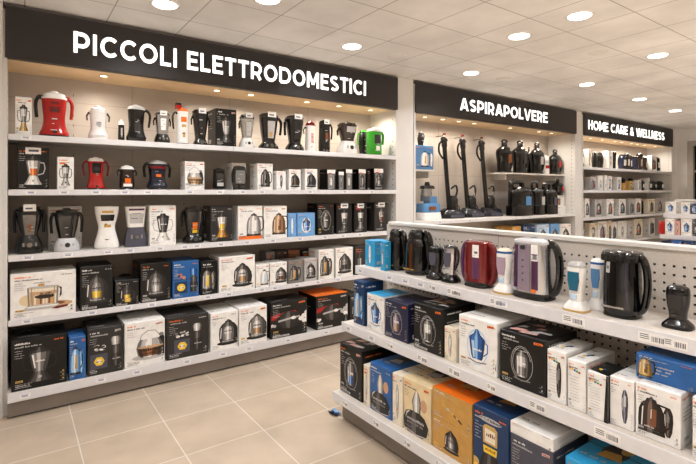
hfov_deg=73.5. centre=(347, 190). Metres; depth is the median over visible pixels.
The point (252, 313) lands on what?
product box
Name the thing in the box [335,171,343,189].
product box
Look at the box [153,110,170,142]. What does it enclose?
blender
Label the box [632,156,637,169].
device
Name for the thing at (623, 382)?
product box
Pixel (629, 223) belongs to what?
product box
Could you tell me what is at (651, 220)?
product box
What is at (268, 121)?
blender
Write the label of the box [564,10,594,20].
recessed light
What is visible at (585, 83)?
recessed light
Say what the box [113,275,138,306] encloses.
product box
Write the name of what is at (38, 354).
product box
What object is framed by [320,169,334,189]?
product box
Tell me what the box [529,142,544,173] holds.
canister
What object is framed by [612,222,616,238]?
product box
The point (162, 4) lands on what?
recessed light
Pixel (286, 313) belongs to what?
product box
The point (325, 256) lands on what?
product box
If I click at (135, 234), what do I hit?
coffee machine
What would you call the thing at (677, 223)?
product box
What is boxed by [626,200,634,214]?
product box
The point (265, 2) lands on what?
recessed light
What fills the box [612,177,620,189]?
product box
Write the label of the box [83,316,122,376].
product box
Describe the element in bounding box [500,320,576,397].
product box
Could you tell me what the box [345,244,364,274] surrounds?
product box
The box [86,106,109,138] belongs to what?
food processor
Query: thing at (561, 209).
product box
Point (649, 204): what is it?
product box
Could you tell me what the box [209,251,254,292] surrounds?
product box
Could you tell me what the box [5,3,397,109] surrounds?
store sign
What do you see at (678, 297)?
electric shaver
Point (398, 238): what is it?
electric kettle
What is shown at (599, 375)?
product box
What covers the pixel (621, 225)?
product box
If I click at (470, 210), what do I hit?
stick vacuum
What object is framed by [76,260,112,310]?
product box
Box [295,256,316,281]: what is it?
product box
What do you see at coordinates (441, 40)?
ceiling
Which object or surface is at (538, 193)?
canister
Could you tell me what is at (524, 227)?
product box
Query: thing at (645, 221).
product box
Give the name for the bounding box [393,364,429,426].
product box
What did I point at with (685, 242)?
product box
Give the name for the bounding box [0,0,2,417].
trim
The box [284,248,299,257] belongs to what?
product box
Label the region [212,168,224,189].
coffee machine
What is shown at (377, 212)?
product box
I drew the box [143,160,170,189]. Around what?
electric kettle
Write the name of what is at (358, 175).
product box
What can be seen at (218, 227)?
product box
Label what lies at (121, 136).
blender
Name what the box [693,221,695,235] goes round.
product box
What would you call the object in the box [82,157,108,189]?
electric kettle
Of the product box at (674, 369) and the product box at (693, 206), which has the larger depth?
the product box at (693, 206)
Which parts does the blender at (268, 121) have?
panel, handle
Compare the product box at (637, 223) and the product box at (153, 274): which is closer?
the product box at (153, 274)
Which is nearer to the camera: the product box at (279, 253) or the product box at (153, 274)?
the product box at (153, 274)
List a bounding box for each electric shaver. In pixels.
[426,245,443,279]
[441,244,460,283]
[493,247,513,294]
[563,261,590,313]
[588,258,603,310]
[661,284,695,331]
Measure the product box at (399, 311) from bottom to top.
0.223 m
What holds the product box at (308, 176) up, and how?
on the shelving unit at (114, 93)
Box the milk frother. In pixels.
[303,121,315,150]
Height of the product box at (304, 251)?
0.279 m
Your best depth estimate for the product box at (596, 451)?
1.84 m
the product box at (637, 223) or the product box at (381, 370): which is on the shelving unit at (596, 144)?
the product box at (637, 223)
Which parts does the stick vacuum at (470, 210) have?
handle, motor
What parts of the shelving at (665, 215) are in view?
price rail, price rail, cap rail, panel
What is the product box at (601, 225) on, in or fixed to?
on the shelving unit at (596, 144)
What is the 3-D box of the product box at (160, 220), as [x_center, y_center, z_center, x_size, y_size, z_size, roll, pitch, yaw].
[-1.528,0.278,3.798,0.204,0.320,0.163,0,0,-36]
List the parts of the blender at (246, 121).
panel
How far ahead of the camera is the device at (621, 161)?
8.45 m
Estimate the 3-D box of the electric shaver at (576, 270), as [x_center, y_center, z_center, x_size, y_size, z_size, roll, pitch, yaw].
[0.978,0.406,1.994,0.090,0.209,0.102,0,0,-36]
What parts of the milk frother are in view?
lid, panel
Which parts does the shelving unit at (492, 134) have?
panel, bracket shelf, panel, shelf, price rail, bracket shelf, panel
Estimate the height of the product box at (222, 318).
0.312 m
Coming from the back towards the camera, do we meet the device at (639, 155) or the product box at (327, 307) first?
the device at (639, 155)
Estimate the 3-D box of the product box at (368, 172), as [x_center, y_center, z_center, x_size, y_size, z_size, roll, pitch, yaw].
[0.184,-0.118,5.079,0.050,0.222,0.151,0,0,-36]
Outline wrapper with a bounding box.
[328,408,341,415]
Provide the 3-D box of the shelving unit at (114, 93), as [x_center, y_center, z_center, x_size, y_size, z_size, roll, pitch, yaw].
[-0.982,0.144,4.261,3.487,2.712,0.584,0,0,-36]
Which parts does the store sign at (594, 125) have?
trim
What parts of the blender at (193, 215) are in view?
handle, lid, panel, handle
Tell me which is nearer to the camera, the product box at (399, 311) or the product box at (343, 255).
the product box at (399, 311)
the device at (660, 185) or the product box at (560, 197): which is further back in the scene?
the device at (660, 185)
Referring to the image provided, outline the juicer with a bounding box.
[172,103,188,143]
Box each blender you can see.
[13,204,45,253]
[49,208,83,251]
[118,119,124,139]
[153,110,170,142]
[180,206,205,243]
[190,108,209,144]
[238,112,254,147]
[258,111,281,148]
[283,114,303,150]
[336,122,356,153]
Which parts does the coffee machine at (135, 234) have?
lid, panel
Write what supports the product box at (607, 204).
on the shelving unit at (596, 144)
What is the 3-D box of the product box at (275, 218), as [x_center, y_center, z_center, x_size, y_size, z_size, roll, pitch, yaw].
[-0.721,0.289,4.400,0.251,0.297,0.203,0,0,-36]
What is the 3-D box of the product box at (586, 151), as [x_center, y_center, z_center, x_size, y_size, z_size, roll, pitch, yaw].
[3.947,-0.534,7.724,0.047,0.308,0.122,0,0,-36]
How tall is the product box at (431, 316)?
0.252 m
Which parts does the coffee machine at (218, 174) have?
panel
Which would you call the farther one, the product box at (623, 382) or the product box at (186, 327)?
the product box at (186, 327)
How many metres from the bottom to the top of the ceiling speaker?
0.008 m
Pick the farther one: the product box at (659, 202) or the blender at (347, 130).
the product box at (659, 202)
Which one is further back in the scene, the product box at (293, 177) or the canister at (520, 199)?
the canister at (520, 199)
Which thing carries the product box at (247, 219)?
on the shelving unit at (114, 93)
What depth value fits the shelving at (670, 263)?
2.15 m
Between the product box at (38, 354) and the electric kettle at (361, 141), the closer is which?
the product box at (38, 354)
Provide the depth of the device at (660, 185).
9.34 m
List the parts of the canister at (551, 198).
handle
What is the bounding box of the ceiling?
[2,0,695,129]
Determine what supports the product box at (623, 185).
on the shelving unit at (596, 144)
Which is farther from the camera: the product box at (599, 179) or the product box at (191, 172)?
the product box at (599, 179)
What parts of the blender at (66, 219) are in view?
handle, lid, handle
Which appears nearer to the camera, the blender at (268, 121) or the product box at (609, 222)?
the blender at (268, 121)
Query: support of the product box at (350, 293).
on the shelving unit at (114, 93)
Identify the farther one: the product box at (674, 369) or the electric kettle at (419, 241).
the electric kettle at (419, 241)
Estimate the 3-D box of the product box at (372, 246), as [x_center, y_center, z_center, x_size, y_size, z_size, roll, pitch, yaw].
[0.197,0.423,3.189,0.122,0.175,0.110,0,0,-36]
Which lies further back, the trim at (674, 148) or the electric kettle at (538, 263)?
the trim at (674, 148)
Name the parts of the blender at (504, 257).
panel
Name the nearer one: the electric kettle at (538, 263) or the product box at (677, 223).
the electric kettle at (538, 263)
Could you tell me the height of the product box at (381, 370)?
0.284 m
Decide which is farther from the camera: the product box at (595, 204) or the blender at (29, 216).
the product box at (595, 204)
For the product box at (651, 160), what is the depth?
9.06 m
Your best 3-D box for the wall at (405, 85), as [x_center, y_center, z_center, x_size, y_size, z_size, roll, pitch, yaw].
[0.500,0.121,5.397,0.240,2.757,0.480,0,0,-36]
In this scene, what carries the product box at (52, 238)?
on the shelving unit at (114, 93)
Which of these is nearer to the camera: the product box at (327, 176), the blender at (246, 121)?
the blender at (246, 121)
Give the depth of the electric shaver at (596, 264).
2.00 m
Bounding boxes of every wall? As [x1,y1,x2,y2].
[677,129,687,198]
[688,128,695,140]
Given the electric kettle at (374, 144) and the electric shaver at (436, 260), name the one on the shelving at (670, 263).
the electric shaver at (436, 260)
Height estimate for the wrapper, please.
0.017 m
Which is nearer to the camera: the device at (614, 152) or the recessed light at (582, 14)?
the recessed light at (582, 14)
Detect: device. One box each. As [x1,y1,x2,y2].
[591,152,596,166]
[597,152,603,167]
[613,151,616,168]
[617,154,626,168]
[624,153,629,168]
[629,155,631,168]
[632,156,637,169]
[636,153,642,169]
[641,180,644,189]
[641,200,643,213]
[642,157,647,169]
[651,181,656,189]
[656,181,663,189]
[657,157,660,170]
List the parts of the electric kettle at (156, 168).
handle, lid, handle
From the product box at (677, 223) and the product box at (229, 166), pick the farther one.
the product box at (677, 223)
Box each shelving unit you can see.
[3,8,397,418]
[413,83,575,235]
[582,114,671,242]
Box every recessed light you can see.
[149,0,180,9]
[254,0,282,4]
[341,42,362,49]
[461,70,480,74]
[506,32,531,39]
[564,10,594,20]
[577,82,595,85]
[631,98,647,100]
[645,52,670,57]
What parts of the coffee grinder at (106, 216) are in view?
lid, panel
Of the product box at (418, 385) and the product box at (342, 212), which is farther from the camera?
the product box at (342, 212)
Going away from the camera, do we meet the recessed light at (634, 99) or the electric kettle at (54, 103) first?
the electric kettle at (54, 103)
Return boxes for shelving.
[332,221,695,463]
[660,199,695,240]
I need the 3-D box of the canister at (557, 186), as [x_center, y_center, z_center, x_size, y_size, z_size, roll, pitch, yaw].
[3.318,-0.056,7.372,0.188,0.259,0.161,0,0,-36]
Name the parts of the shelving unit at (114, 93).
panel, shelf, price rail, shelf, price rail, panel, shelf, shelf, price rail, price rail, price rail, panel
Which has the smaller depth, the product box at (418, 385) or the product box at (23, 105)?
the product box at (418, 385)
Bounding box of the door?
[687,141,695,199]
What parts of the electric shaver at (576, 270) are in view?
panel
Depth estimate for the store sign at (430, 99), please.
6.00 m
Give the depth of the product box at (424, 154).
5.60 m
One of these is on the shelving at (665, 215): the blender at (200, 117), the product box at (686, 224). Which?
the product box at (686, 224)
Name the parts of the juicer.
handle, panel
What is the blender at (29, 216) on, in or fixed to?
on the shelving unit at (114, 93)
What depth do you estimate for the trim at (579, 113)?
7.36 m
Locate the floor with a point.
(274, 410)
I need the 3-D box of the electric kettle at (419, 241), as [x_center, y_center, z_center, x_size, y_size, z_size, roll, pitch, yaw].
[0.443,0.373,2.861,0.142,0.275,0.210,0,0,-36]
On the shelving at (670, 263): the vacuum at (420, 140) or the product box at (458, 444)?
the product box at (458, 444)
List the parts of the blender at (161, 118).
panel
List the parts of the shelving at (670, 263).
price rail, shelf, price rail, shelf, price rail, shelf, cap rail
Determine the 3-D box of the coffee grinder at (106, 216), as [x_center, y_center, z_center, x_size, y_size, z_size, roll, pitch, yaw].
[-1.843,0.277,3.562,0.175,0.321,0.122,0,0,-36]
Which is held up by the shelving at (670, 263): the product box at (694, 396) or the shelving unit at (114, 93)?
the product box at (694, 396)
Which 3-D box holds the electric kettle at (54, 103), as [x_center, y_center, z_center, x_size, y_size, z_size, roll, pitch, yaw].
[-2.120,-0.548,3.365,0.188,0.336,0.183,0,0,8]
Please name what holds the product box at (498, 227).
on the shelving unit at (492, 134)
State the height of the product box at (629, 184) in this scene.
0.173 m
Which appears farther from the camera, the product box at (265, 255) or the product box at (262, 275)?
the product box at (265, 255)
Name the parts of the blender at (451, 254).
panel, handle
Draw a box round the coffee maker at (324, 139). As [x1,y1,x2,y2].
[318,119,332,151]
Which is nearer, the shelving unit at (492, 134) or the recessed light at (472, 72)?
the recessed light at (472, 72)
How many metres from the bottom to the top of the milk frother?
0.310 m
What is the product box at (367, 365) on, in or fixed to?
on the shelving at (670, 263)
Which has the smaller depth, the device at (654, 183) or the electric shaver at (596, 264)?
the electric shaver at (596, 264)
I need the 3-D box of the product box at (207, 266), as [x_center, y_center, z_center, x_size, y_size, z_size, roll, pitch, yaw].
[-1.234,0.730,4.008,0.143,0.282,0.242,0,0,-36]
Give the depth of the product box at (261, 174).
4.27 m
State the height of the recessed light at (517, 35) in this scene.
0.009 m
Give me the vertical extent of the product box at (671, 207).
0.153 m
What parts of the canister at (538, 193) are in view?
handle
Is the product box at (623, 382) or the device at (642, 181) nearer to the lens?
the product box at (623, 382)
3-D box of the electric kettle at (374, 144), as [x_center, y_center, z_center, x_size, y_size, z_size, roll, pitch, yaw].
[0.302,-0.532,5.096,0.234,0.304,0.155,0,0,-36]
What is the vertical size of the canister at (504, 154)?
0.477 m
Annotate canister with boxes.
[496,139,513,172]
[506,179,533,215]
[512,140,528,172]
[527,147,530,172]
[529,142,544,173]
[531,181,545,214]
[542,182,557,214]
[549,149,561,174]
[552,179,563,194]
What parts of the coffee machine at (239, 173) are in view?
panel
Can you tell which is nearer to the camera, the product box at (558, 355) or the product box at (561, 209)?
the product box at (558, 355)
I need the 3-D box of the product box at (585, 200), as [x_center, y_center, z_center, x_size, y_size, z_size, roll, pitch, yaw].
[3.875,0.282,7.715,0.142,0.311,0.178,0,0,-36]
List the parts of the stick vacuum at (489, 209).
handle, motor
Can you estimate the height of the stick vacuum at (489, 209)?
1.050 m
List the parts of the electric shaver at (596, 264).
panel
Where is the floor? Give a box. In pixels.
[0,339,410,463]
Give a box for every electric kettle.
[34,91,73,136]
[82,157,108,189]
[126,105,150,140]
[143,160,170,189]
[357,130,366,153]
[366,128,383,154]
[388,228,407,270]
[403,229,433,275]
[460,239,497,288]
[513,237,563,301]
[601,248,651,319]
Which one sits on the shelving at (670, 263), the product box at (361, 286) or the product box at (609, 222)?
the product box at (361, 286)
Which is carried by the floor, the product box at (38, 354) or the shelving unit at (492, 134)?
the shelving unit at (492, 134)
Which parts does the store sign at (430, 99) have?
trim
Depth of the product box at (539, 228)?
6.83 m
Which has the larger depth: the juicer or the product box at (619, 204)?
the product box at (619, 204)
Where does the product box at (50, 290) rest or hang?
on the shelving unit at (114, 93)
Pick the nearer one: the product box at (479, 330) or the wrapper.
the product box at (479, 330)
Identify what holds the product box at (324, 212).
on the shelving unit at (114, 93)
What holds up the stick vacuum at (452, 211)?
on the shelving unit at (492, 134)
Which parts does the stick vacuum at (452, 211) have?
handle, motor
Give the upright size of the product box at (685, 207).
0.143 m
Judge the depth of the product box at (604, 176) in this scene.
7.96 m
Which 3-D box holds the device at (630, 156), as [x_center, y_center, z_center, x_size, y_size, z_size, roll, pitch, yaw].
[5.267,-0.521,8.705,0.085,0.283,0.060,0,0,-36]
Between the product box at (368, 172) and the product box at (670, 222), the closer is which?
the product box at (368, 172)
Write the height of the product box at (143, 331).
0.338 m
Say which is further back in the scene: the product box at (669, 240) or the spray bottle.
the spray bottle
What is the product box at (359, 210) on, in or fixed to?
on the shelving unit at (114, 93)
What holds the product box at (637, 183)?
on the shelving unit at (596, 144)
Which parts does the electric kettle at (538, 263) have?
panel, lid, handle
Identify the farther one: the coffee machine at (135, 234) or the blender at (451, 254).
the coffee machine at (135, 234)
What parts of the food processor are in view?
lid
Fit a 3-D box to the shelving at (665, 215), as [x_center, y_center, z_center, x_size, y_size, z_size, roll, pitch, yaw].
[4.861,0.809,5.459,0.666,1.382,2.030,0,0,-36]
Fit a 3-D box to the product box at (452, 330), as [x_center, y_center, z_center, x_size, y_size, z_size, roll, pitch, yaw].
[0.581,0.788,2.439,0.142,0.172,0.080,0,0,-36]
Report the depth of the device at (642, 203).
8.87 m
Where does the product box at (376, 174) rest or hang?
on the shelving unit at (114, 93)
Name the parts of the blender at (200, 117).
panel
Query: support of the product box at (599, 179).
on the shelving unit at (596, 144)
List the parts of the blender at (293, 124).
handle, panel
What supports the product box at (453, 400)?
on the product box at (458, 444)
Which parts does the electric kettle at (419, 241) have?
panel, lid, handle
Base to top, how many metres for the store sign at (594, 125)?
0.358 m
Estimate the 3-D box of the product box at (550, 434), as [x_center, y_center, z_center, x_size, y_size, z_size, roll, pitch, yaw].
[0.882,1.030,2.042,0.281,0.053,0.203,0,0,-36]
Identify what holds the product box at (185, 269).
on the shelving unit at (114, 93)
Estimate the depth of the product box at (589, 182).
7.72 m
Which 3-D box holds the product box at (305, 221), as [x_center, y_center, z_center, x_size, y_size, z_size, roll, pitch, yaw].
[-0.442,0.326,4.562,0.196,0.223,0.143,0,0,-36]
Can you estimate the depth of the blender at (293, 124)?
4.45 m
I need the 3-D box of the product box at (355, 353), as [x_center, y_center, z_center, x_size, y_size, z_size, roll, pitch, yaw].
[0.138,1.162,3.083,0.303,0.315,0.241,0,0,-36]
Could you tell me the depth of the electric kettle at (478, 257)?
2.44 m
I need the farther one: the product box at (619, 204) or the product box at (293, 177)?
the product box at (619, 204)
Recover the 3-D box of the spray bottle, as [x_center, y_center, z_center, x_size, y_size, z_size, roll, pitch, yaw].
[3.051,-0.400,7.208,0.125,0.289,0.106,0,0,-36]
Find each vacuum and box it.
[417,131,424,144]
[438,137,464,218]
[457,138,484,217]
[476,140,502,216]
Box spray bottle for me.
[543,155,548,173]
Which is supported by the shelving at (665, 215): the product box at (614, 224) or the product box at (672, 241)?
the product box at (672, 241)
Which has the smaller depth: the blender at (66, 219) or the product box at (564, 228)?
the blender at (66, 219)
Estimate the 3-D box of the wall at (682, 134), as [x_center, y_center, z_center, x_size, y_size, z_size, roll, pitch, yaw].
[6.944,0.121,9.597,0.300,2.757,0.180,0,0,-36]
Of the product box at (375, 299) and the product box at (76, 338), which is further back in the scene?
the product box at (76, 338)
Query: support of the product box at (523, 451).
on the shelving at (670, 263)
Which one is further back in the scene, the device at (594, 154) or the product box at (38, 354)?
the device at (594, 154)
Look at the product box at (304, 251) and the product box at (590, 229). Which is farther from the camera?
the product box at (590, 229)
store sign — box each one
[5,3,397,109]
[413,81,576,133]
[582,112,672,146]
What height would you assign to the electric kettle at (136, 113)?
0.298 m
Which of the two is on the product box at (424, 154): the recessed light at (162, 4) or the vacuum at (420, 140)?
the vacuum at (420, 140)
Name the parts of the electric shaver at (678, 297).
panel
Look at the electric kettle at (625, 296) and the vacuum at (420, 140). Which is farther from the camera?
the vacuum at (420, 140)
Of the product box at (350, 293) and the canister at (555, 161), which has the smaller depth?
the product box at (350, 293)
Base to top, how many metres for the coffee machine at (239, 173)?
0.213 m
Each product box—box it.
[10,265,75,319]
[11,323,66,391]
[15,96,31,134]
[17,147,48,188]
[47,206,81,248]
[56,157,73,188]
[66,328,85,380]
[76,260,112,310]
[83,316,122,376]
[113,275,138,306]
[117,309,164,368]
[133,257,170,302]
[145,205,175,245]
[156,304,207,360]
[164,256,198,298]
[180,161,203,189]
[195,257,216,294]
[199,302,237,351]
[203,205,232,241]
[208,108,235,146]
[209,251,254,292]
[225,297,266,345]
[226,163,245,189]
[233,205,263,239]
[250,163,272,189]
[255,262,269,287]
[258,293,306,339]
[260,250,274,261]
[262,205,287,238]
[262,259,286,285]
[270,249,286,259]
[273,171,285,189]
[280,258,302,283]
[283,169,300,189]
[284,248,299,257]
[287,213,295,236]
[295,247,310,255]
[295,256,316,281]
[296,212,314,236]
[298,169,316,189]
[298,286,347,329]
[307,203,333,234]
[309,247,333,279]
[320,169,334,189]
[323,245,352,277]
[334,203,351,233]
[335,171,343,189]
[336,169,351,189]
[340,289,353,319]
[340,338,397,402]
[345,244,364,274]
[352,169,365,189]
[352,203,366,232]
[354,278,382,325]
[363,202,387,231]
[364,362,369,406]
[365,239,387,266]
[366,168,382,189]
[366,169,370,189]
[367,288,409,334]
[370,354,420,420]
[381,241,390,270]
[385,294,431,343]
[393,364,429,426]
[404,368,453,444]
[414,296,474,357]
[416,145,432,169]
[432,378,493,434]
[432,415,473,463]
[445,322,458,362]
[459,307,528,378]
[473,395,530,463]
[495,225,520,230]
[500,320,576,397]
[509,224,534,231]
[511,410,584,451]
[511,432,587,463]
[524,223,548,233]
[540,223,558,233]
[548,339,592,405]
[556,223,570,234]
[557,195,563,205]
[558,206,564,212]
[566,438,655,463]
[568,347,614,412]
[583,149,590,166]
[583,198,588,217]
[584,177,595,189]
[584,222,596,236]
[588,362,625,423]
[589,199,601,216]
[591,176,602,189]
[592,221,606,237]
[596,175,606,189]
[598,220,611,238]
[602,151,612,167]
[602,199,613,215]
[607,176,611,189]
[610,364,641,431]
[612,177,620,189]
[612,220,626,238]
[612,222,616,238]
[614,199,625,214]
[621,183,625,189]
[623,220,632,238]
[624,218,642,237]
[625,181,632,189]
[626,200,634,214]
[627,198,640,213]
[633,180,640,189]
[636,346,695,393]
[636,378,695,449]
[639,217,654,235]
[640,178,649,189]
[641,199,654,213]
[643,219,648,236]
[644,156,656,170]
[646,198,663,212]
[659,221,664,233]
[661,239,671,242]
[665,218,680,234]
[666,202,681,213]
[671,240,683,243]
[675,221,680,234]
[681,203,695,213]
[681,219,695,235]
[683,240,695,244]
[691,204,695,213]
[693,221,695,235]
[693,395,695,457]
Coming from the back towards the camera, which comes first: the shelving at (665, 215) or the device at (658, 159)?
the device at (658, 159)
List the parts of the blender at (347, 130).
lid, panel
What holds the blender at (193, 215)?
on the shelving unit at (114, 93)
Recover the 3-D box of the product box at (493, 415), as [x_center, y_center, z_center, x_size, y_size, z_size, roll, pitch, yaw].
[0.799,1.159,2.227,0.382,0.320,0.194,0,0,-36]
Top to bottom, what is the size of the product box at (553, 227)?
0.340 m
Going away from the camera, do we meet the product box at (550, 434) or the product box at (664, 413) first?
the product box at (664, 413)
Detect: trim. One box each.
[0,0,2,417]
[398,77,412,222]
[575,110,581,235]
[672,129,676,239]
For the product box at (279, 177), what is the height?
0.178 m
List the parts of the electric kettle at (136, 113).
lid, panel, handle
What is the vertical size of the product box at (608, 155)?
0.310 m
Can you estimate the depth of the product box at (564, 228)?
7.19 m
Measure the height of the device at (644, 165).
0.271 m
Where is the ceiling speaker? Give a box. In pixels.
[587,50,608,55]
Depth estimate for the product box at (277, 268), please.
4.29 m
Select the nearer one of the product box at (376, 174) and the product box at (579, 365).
the product box at (579, 365)
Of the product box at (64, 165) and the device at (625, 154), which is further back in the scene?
the device at (625, 154)
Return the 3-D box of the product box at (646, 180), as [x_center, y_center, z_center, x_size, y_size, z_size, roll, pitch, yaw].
[5.738,-0.126,9.013,0.076,0.239,0.154,0,0,-36]
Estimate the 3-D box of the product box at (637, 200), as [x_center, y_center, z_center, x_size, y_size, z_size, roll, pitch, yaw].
[5.389,0.291,8.782,0.214,0.293,0.166,0,0,-36]
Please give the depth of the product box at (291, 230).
4.42 m
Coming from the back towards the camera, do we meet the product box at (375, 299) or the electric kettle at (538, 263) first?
the product box at (375, 299)
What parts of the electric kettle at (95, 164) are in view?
handle, lid, panel, handle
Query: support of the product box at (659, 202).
on the shelving unit at (596, 144)
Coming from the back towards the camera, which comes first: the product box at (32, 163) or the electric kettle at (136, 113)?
the electric kettle at (136, 113)
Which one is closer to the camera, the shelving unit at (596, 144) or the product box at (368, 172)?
the product box at (368, 172)
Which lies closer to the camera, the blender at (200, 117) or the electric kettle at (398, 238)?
the electric kettle at (398, 238)
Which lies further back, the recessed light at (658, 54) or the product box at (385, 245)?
the recessed light at (658, 54)
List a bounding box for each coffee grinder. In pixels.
[94,206,118,248]
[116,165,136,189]
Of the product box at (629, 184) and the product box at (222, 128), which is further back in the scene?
the product box at (629, 184)
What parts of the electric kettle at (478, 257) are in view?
handle, lid, handle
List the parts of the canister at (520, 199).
handle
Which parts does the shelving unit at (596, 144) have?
panel, panel, shelf, price rail, shelf, price rail, price rail, shelf, price rail, panel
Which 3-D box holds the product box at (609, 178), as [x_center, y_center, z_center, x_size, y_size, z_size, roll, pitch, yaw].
[4.482,-0.131,8.162,0.148,0.250,0.200,0,0,-36]
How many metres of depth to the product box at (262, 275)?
4.20 m
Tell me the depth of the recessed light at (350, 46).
4.03 m
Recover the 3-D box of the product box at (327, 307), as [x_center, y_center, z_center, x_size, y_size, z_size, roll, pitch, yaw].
[-0.249,1.165,4.662,0.373,0.319,0.343,0,0,-36]
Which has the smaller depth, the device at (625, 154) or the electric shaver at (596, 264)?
the electric shaver at (596, 264)
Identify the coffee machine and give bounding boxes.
[123,206,146,246]
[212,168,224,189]
[231,166,246,189]
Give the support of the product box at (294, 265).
on the shelving unit at (114, 93)
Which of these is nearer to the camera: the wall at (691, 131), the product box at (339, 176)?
the product box at (339, 176)
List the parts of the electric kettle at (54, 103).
handle, lid, panel, handle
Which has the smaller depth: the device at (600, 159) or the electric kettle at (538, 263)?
the electric kettle at (538, 263)
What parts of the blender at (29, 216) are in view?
handle, lid, handle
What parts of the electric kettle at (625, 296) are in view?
lid, handle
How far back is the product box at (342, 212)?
4.76 m
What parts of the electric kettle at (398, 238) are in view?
lid, handle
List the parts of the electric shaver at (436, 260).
panel, handle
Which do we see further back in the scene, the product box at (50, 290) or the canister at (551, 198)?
the canister at (551, 198)
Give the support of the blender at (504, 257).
on the shelving at (670, 263)
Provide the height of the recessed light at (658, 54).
0.009 m
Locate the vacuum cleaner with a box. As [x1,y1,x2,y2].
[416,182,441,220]
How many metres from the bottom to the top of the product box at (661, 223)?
0.166 m
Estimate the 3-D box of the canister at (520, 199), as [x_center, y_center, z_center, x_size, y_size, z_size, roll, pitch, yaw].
[2.456,0.091,6.657,0.492,0.525,0.224,0,0,-36]
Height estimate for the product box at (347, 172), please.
0.218 m
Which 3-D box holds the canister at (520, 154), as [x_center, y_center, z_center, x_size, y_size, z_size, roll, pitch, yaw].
[2.522,-0.498,6.840,0.308,0.486,0.154,0,0,-36]
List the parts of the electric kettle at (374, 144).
lid, panel, handle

